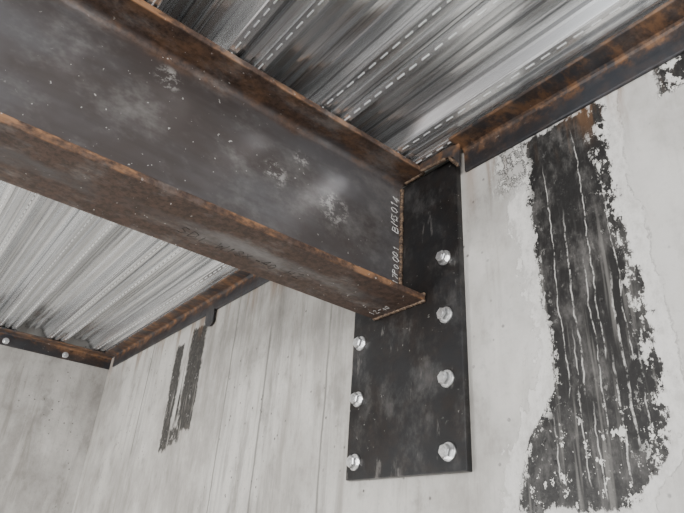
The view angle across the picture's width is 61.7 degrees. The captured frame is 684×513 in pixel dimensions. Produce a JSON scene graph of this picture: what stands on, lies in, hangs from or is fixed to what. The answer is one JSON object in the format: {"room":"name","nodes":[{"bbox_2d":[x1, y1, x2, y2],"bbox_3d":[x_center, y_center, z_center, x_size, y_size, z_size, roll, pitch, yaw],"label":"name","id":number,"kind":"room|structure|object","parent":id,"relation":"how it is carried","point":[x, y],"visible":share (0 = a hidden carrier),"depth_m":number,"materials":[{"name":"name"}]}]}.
{"room":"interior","nodes":[
{"label":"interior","id":0,"kind":"room"},
{"bbox_2d":[0,325,108,512],"bbox_3d":[-3.511,0.887,1.738,5.000,2.800,0.200,23,-33,-32],"label":"wall","id":1,"kind":"structure","parent":0,"point":[49,405],"depth_m":3.20,"materials":[{"name":"concrete"}]},
{"bbox_2d":[0,327,114,369],"bbox_3d":[-3.333,-0.181,2.198,4.948,0.078,0.070,23,-33,-32],"label":"steel shelf angle","id":2,"kind":"object","parent":1,"relation":"attached to","point":[8,337],"visible":1,"depth_m":3.35,"materials":[{"name":"metal"}]},
{"bbox_2d":[72,53,683,512],"bbox_3d":[0.584,0.681,0.784,0.200,2.800,6.821,23,-33,-32],"label":"wall","id":3,"kind":"structure","parent":0,"point":[573,233],"depth_m":1.26,"materials":[{"name":"concrete"}]},
{"bbox_2d":[105,269,269,366],"bbox_3d":[-0.692,0.282,2.637,0.070,0.153,2.291,23,-33,-32],"label":"steel shelf angle","id":4,"kind":"object","parent":3,"relation":"attached to","point":[238,283],"visible":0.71,"depth_m":2.69,"materials":[{"name":"brown metal"}]},
{"bbox_2d":[0,0,424,318],"bbox_3d":[-1.613,-0.810,0.404,4.581,0.416,0.196,23,-33,-32],"label":"rolled section","id":5,"kind":"object","parent":3,"relation":"attached to","point":[120,112],"visible":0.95,"depth_m":1.26,"materials":[{"name":"metal"}]},
{"bbox_2d":[178,227,303,278],"bbox_3d":[-0.222,-0.004,1.297,0.321,0.001,0.040,23,-33,-32],"label":"painted lettering","id":6,"kind":"object","parent":5,"relation":"attached to","point":[247,256],"visible":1,"depth_m":1.30},
{"bbox_2d":[0,0,668,351],"bbox_3d":[-1.292,-1.324,-0.095,4.991,0.064,6.619,23,-33,-32],"label":"deck","id":7,"kind":"object","parent":5,"relation":"on","point":[410,75],"visible":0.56,"depth_m":1.41,"materials":[{"name":"silver metal"}]},
{"bbox_2d":[391,197,398,233],"bbox_3d":[0.151,-0.121,1.642,0.033,0.117,0.002,23,-33,-32],"label":"chalk mark","id":8,"kind":"object","parent":5,"relation":"attached to","point":[393,197],"visible":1,"depth_m":1.64,"materials":[{"name":"white"}]},
{"bbox_2d":[392,247,398,282],"bbox_3d":[0.147,0.023,1.572,0.026,0.108,0.002,23,-33,-32],"label":"chalk mark","id":9,"kind":"object","parent":5,"relation":"attached to","point":[394,247],"visible":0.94,"depth_m":1.57,"materials":[{"name":"white"}]},
{"bbox_2d":[346,159,471,480],"bbox_3d":[0.159,0.151,1.513,0.038,0.810,0.399,23,-33,-32],"label":"plate","id":10,"kind":"object","parent":3,"relation":"attached to","point":[409,416],"visible":0.85,"depth_m":1.43,"materials":[{"name":"metal"}]},
{"bbox_2d":[373,172,425,320],"bbox_3d":[0.162,-0.033,1.619,0.014,0.413,0.200,23,-33,-32],"label":"beads","id":11,"kind":"object","parent":10,"relation":"attached to","point":[401,218],"visible":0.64,"depth_m":1.60,"materials":[{"name":"metal"}]},
{"bbox_2d":[419,0,683,172],"bbox_3d":[1.442,-0.860,0.252,0.070,0.081,3.885,23,-33,-32],"label":"steel shelf angle","id":12,"kind":"object","parent":3,"relation":"attached to","point":[653,40],"visible":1,"depth_m":1.30,"materials":[{"name":"metal"}]}
]}

